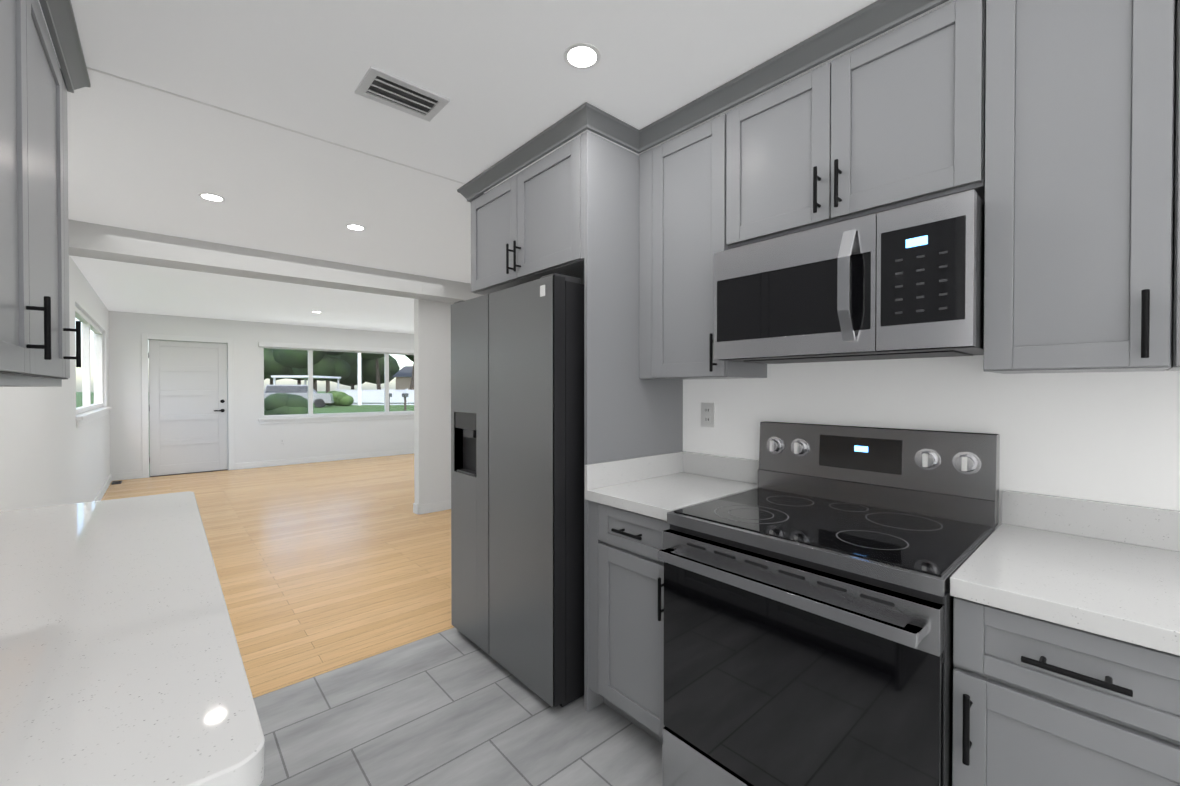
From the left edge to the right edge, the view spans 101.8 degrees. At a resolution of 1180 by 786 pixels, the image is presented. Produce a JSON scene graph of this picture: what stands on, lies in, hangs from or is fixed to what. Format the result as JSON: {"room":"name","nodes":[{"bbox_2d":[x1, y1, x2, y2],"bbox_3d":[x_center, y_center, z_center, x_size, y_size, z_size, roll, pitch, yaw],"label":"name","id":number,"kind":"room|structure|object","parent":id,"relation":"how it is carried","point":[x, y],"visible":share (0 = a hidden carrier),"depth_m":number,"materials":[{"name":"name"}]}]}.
{"room":"kitchen","nodes":[
{"label":"kitchen","id":0,"kind":"room"},
{"bbox_2d":[0,255,109,511],"bbox_3d":[-3.217,0.079,2.652,0.120,2.440,11.420,0,1,-42],"label":"wall","id":1,"kind":"structure","parent":0,"point":[51,454],"depth_m":3.56,"materials":[{"name":"white paint"}]},
{"bbox_2d":[0,0,43,375],"bbox_3d":[-1.319,-0.588,0.855,0.335,1.070,0.694,0,1,-42],"label":"upper cabinet","id":2,"kind":"object","parent":1,"relation":"attached to","point":[37,83],"depth_m":1.13,"materials":[{"name":"grey wood"}]},
{"bbox_2d":[0,0,75,379],"bbox_3d":[-1.711,-0.592,1.297,0.335,1.070,0.737,0,1,-42],"label":"upper cabinet","id":3,"kind":"object","parent":1,"relation":"attached to","point":[57,81],"depth_m":1.51,"materials":[{"name":"grey wood"}]},
{"bbox_2d":[75,306,110,426],"bbox_3d":[-5.574,-0.264,5.357,0.135,1.118,3.080,0,1,-42],"label":"window","id":4,"kind":"structure","parent":1,"relation":"in","point":[88,324],"depth_m":5.32,"materials":[{"name":"white"}]},
{"bbox_2d":[94,474,111,500],"bbox_3d":[-4.481,1.235,4.188,0.018,0.100,7.180,0,1,-42],"label":"baseboard","id":5,"kind":"structure","parent":1,"relation":"attached to","point":[102,491],"depth_m":6.02,"materials":[{"name":"white wood"}]},
{"bbox_2d":[68,219,421,297],"bbox_3d":[-2.696,-1.063,4.027,2.499,0.180,0.299,0,1,-42],"label":"header beam","id":6,"kind":"structure","parent":0,"point":[98,241],"depth_m":3.75,"materials":[{"name":"white paint"}]},
{"bbox_2d":[109,311,413,474],"bbox_3d":[-4.795,0.024,8.808,5.700,2.440,0.120,0,1,-42],"label":"wall","id":7,"kind":"structure","parent":0,"point":[255,440],"depth_m":7.97,"materials":[{"name":"white paint"}]},
{"bbox_2d":[112,471,141,480],"bbox_3d":[-6.748,1.210,6.990,0.319,0.100,0.018,0,1,-42],"label":"baseboard","id":8,"kind":"structure","parent":7,"relation":"attached to","point":[126,476],"depth_m":6.98,"materials":[{"name":"white wood"}]},
{"bbox_2d":[141,334,233,477],"bbox_3d":[-6.218,0.188,7.453,1.100,2.134,0.016,0,1,-42],"label":"door frame","id":9,"kind":"structure","parent":7,"relation":"attached to","point":[145,405],"depth_m":7.25,"materials":[{"name":"white wood"}]},
{"bbox_2d":[148,340,227,476],"bbox_3d":[-6.244,0.228,7.479,0.942,2.053,0.112,0,1,-42],"label":"entry door","id":10,"kind":"structure","parent":7,"relation":"in","point":[188,421],"depth_m":7.47,"materials":[{"name":"white wood"}]},
{"bbox_2d":[280,439,284,445],"bbox_3d":[-5.306,0.849,8.276,0.072,0.115,0.007,0,1,-42],"label":"electrical outlet plate","id":11,"kind":"object","parent":7,"relation":"attached to","point":[282,442],"visible":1,"depth_m":8.27,"materials":[{"name":"white plastic"}]},
{"bbox_2d":[234,449,413,469],"bbox_3d":[-4.219,1.190,9.238,4.249,0.100,0.018,0,1,-42],"label":"baseboard","id":12,"kind":"structure","parent":7,"relation":"attached to","point":[247,465],"depth_m":8.64,"materials":[{"name":"white wood"}]},
{"bbox_2d":[258,342,413,424],"bbox_3d":[-4.489,-0.173,9.018,2.920,1.390,0.150,0,1,-42],"label":"window","id":13,"kind":"structure","parent":7,"relation":"in","point":[309,417],"depth_m":8.73,"materials":[{"name":"white"}]},
{"bbox_2d":[101,454,453,697],"bbox_3d":[-2.394,1.318,6.117,5.940,0.100,7.350,0,1,-42],"label":"floor","id":14,"kind":"structure","parent":0,"point":[324,567],"depth_m":3.73,"materials":[{"name":"brown wood"}]},
{"bbox_2d":[111,480,121,484],"bbox_3d":[-6.660,1.258,6.747,0.100,0.008,0.300,0,1,-42],"label":"floor vent","id":15,"kind":"object","parent":14,"relation":"in","point":[116,482],"visible":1,"depth_m":6.72,"materials":[{"name":"grey metal"}]},
{"bbox_2d":[414,299,451,504],"bbox_3d":[-0.674,0.048,6.115,3.117,2.440,0.120,0,1,-42],"label":"wall","id":16,"kind":"structure","parent":0,"point":[432,407],"depth_m":5.13,"materials":[{"name":"white paint"}]},
{"bbox_2d":[413,503,418,514],"bbox_3d":[-1.846,1.227,5.084,0.018,0.100,0.120,0,1,-42],"label":"baseboard","id":17,"kind":"structure","parent":16,"relation":"attached to","point":[415,508],"depth_m":5.07,"materials":[{"name":"white wood"}]},
{"bbox_2d":[419,500,450,513],"bbox_3d":[-0.636,1.218,6.067,3.097,0.100,0.018,0,1,-42],"label":"baseboard","id":18,"kind":"structure","parent":16,"relation":"attached to","point":[434,507],"depth_m":5.15,"materials":[{"name":"white wood"}]},
{"bbox_2d":[444,390,450,400],"bbox_3d":[-1.559,0.026,5.241,0.072,0.115,0.010,0,1,-42],"label":"switch plate","id":19,"kind":"object","parent":16,"relation":"attached to","point":[447,395],"visible":1,"depth_m":5.24,"materials":[{"name":"white plastic"}]},
{"bbox_2d":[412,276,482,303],"bbox_3d":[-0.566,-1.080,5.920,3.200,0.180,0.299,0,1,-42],"label":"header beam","id":20,"kind":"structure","parent":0,"point":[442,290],"depth_m":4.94,"materials":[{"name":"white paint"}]},
{"bbox_2d":[253,627,662,785],"bbox_3d":[0.243,1.366,0.741,2.740,0.100,4.190,0,1,-42],"label":"floor","id":21,"kind":"structure","parent":0,"point":[453,706],"depth_m":1.85,"materials":[{"name":"grey tile"}]},
{"bbox_2d":[0,491,264,785],"bbox_3d":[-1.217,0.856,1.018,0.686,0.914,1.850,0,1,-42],"label":"countertop","id":22,"kind":"structure","parent":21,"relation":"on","point":[121,662],"depth_m":0.73,"materials":[{"name":"white stone"}]},
{"bbox_2d":[451,273,583,707],"bbox_3d":[-0.180,0.406,2.500,0.726,1.788,0.915,0,1,-42],"label":"refrigerator","id":23,"kind":"object","parent":21,"relation":"on","point":[517,481],"visible":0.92,"depth_m":2.08,"materials":[{"name":"grey metal"}]},
{"bbox_2d":[584,131,758,743],"bbox_3d":[0.349,0.122,1.987,0.668,2.364,0.462,0,1,-42],"label":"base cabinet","id":24,"kind":"object","parent":21,"relation":"on","point":[644,473],"visible":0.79,"depth_m":1.97,"materials":[{"name":"grey"}]},
{"bbox_2d":[658,421,999,785],"bbox_3d":[0.720,0.717,1.500,0.732,1.184,0.756,0,1,-42],"label":"range","id":25,"kind":"object","parent":21,"relation":"on","point":[808,619],"visible":1,"depth_m":1.34,"materials":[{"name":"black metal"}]},
{"bbox_2d":[950,490,1179,785],"bbox_3d":[1.293,0.806,0.931,0.668,1.014,0.847,0,1,-42],"label":"base cabinet","id":26,"kind":"object","parent":21,"relation":"on","point":[1066,638],"visible":1,"depth_m":0.97,"materials":[{"name":"grey wood"}]},
{"bbox_2d":[38,0,953,333],"bbox_3d":[-1.002,-1.207,4.529,5.940,0.102,11.540,0,1,-42],"label":"ceiling","id":27,"kind":"structure","parent":0,"point":[502,76],"depth_m":1.92,"materials":[{"name":"white paint"}]},
{"bbox_2d":[198,193,224,201],"bbox_3d":[-2.202,-1.140,2.793,0.124,0.004,0.124,0,1,-42],"label":"recessed light","id":28,"kind":"object","parent":27,"relation":"in","point":[212,197],"visible":1,"depth_m":2.79,"materials":[{"name":"white plastic"}]},
{"bbox_2d":[346,224,364,230],"bbox_3d":[-1.619,-1.144,3.312,0.124,0.004,0.124,0,1,-42],"label":"recessed light","id":29,"kind":"object","parent":27,"relation":"in","point":[355,227],"visible":1,"depth_m":3.31,"materials":[{"name":"white plastic"}]},
{"bbox_2d":[355,66,449,121],"bbox_3d":[-0.712,-1.125,1.824,0.290,0.016,0.190,0,1,-42],"label":"ceiling vent","id":30,"kind":"object","parent":27,"relation":"in","point":[386,88],"visible":1,"depth_m":1.81,"materials":[{"name":"white metal"}]},
{"bbox_2d":[564,43,600,68],"bbox_3d":[-0.027,-1.129,1.610,0.124,0.004,0.124,0,1,-42],"label":"recessed light","id":31,"kind":"object","parent":27,"relation":"in","point":[582,56],"visible":1,"depth_m":1.61,"materials":[{"name":"white plastic"}]},
{"bbox_2d":[683,355,1179,529],"bbox_3d":[1.166,0.088,1.664,0.120,2.440,4.120,0,1,-42],"label":"wall","id":32,"kind":"structure","parent":0,"point":[1112,437],"depth_m":1.46,"materials":[{"name":"white paint"}]},
{"bbox_2d":[701,402,714,426],"bbox_3d":[0.553,0.103,2.257,0.007,0.115,0.072,0,1,-42],"label":"outlet","id":33,"kind":"object","parent":32,"relation":"attached to","point":[707,414],"visible":1,"depth_m":2.25,"materials":[{"name":"white plastic"}]},
{"bbox_2d":[457,0,1179,379],"bbox_3d":[0.540,-0.596,1.756,0.681,1.070,3.098,0,1,-42],"label":"upper cabinet","id":34,"kind":"object","parent":32,"relation":"attached to","point":[1047,132],"visible":1,"depth_m":1.32,"materials":[{"name":"grey wood"}]},
{"bbox_2d":[714,189,984,363],"bbox_3d":[0.835,-0.314,1.594,0.457,0.396,0.756,0,1,-42],"label":"microwave","id":35,"kind":"object","parent":34,"relation":"attached to","point":[905,282],"visible":1,"depth_m":1.38,"materials":[{"name":"grey metal"}]},
{"label":"outside","id":36,"kind":"structure","parent":0,"visible":0},
{"bbox_2d":[76,391,413,475],"bbox_3d":[-86.623,0.456,130.482,360.000,0.300,289.880,0,1,-42],"label":"ground","id":37,"kind":"structure","parent":36,"point":[343,409],"depth_m":35.68,"materials":[{"name":"green plant"}]},
{"bbox_2d":[264,348,293,384],"bbox_3d":[-48.557,-7.159,73.018,11.353,15.955,13.864,0,1,-42],"label":"tree","id":38,"kind":"object","parent":37,"relation":"on","point":[269,365],"depth_m":67.96,"materials":[{"name":"green plant"}]},
{"bbox_2d":[264,393,307,414],"bbox_3d":[-12.791,0.683,20.199,1.623,1.384,1.709,0,1,-42],"label":"shrub","id":39,"kind":"object","parent":37,"relation":"on","point":[271,407],"depth_m":19.69,"materials":[{"name":"green plant"}]},
{"bbox_2d":[291,378,303,384],"bbox_3d":[-48.130,-8.050,82.062,15.495,17.574,14.371,0,1,-42],"label":"tree","id":40,"kind":"object","parent":37,"relation":"on","point":[298,381],"depth_m":80.70,"materials":[{"name":"green plant"}]},
{"bbox_2d":[264,385,333,407],"bbox_3d":[-22.610,0.246,37.290,4.598,1.774,1.840,0,1,-24],"label":"car","id":41,"kind":"object","parent":37,"relation":"on","point":[270,389],"depth_m":36.62,"materials":[{"name":"grey paint"}]},
{"bbox_2d":[272,349,350,391],"bbox_3d":[-34.027,-4.258,58.750,8.241,10.408,8.231,0,1,-42],"label":"tree","id":42,"kind":"object","parent":37,"relation":"on","point":[298,366],"depth_m":56.55,"materials":[{"name":"green plant"}]},
{"bbox_2d":[326,391,353,405],"bbox_3d":[-21.315,0.488,40.457,2.268,1.405,2.135,0,1,-42],"label":"shrub","id":43,"kind":"object","parent":37,"relation":"on","point":[341,398],"depth_m":39.98,"materials":[{"name":"green plant"}]},
{"bbox_2d":[271,366,412,389],"bbox_3d":[-23.678,-1.365,60.044,29.253,4.599,18.618,0,1,-42],"label":"house","id":44,"kind":"structure","parent":37,"relation":"on","point":[406,379],"depth_m":62.41,"materials":[{"name":"grey plastic"}]},
{"bbox_2d":[326,352,357,392],"bbox_3d":[-38.891,-6.072,70.648,12.107,13.823,11.948,0,1,-42],"label":"tree","id":45,"kind":"object","parent":37,"relation":"on","point":[347,358],"depth_m":71.98,"materials":[{"name":"green plant"}]},
{"bbox_2d":[357,353,361,404],"bbox_3d":[-20.355,-2.906,42.315,1.388,7.999,1.298,0,1,-42],"label":"pole","id":46,"kind":"object","parent":37,"relation":"on","point":[359,398],"depth_m":42.20,"materials":[{"name":"white"}]},
{"bbox_2d":[336,355,399,389],"bbox_3d":[-42.440,-7.516,84.623,16.343,16.462,16.835,0,1,-42],"label":"tree","id":47,"kind":"object","parent":37,"relation":"on","point":[370,369],"depth_m":83.96,"materials":[{"name":"green plant"}]},
{"bbox_2d":[354,353,383,389],"bbox_3d":[-25.712,-6.702,58.202,10.458,15.337,9.913,0,1,-42],"label":"tree","id":48,"kind":"object","parent":37,"relation":"on","point":[371,355],"depth_m":57.36,"materials":[{"name":"green plant"}]},
{"bbox_2d":[336,389,413,402],"bbox_3d":[-16.289,0.295,48.884,19.455,1.479,0.210,0,1,1],"label":"fence","id":49,"kind":"object","parent":37,"relation":"on","point":[372,397],"depth_m":48.97,"materials":[{"name":"grey plastic"}]},
{"bbox_2d":[352,403,413,404],"bbox_3d":[8.082,1.022,44.743,65.500,0.098,4.400,0,1,1],"label":"road","id":50,"kind":"structure","parent":37,"relation":"on","point":[383,404],"depth_m":43.17,"materials":[{"name":"grey asphalt"}]},
{"bbox_2d":[389,393,408,410],"bbox_3d":[-12.153,0.613,30.168,1.282,1.179,0.500,0,1,1],"label":"mailbox","id":51,"kind":"object","parent":37,"relation":"on","point":[405,395],"depth_m":30.11,"materials":[{"name":"grey metal"}]},
{"bbox_2d":[405,355,413,361],"bbox_3d":[-23.821,-6.746,77.116,12.454,15.056,11.966,0,1,-42],"label":"tree","id":52,"kind":"object","parent":37,"relation":"on","point":[410,357],"depth_m":75.50,"materials":[{"name":"green plant"}]},
{"bbox_2d":[410,363,413,389],"bbox_3d":[-19.899,-7.876,55.862,15.163,17.826,11.291,0,1,-42],"label":"tree","id":53,"kind":"object","parent":37,"relation":"on","point":[412,381],"depth_m":54.91,"materials":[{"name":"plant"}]}
]}

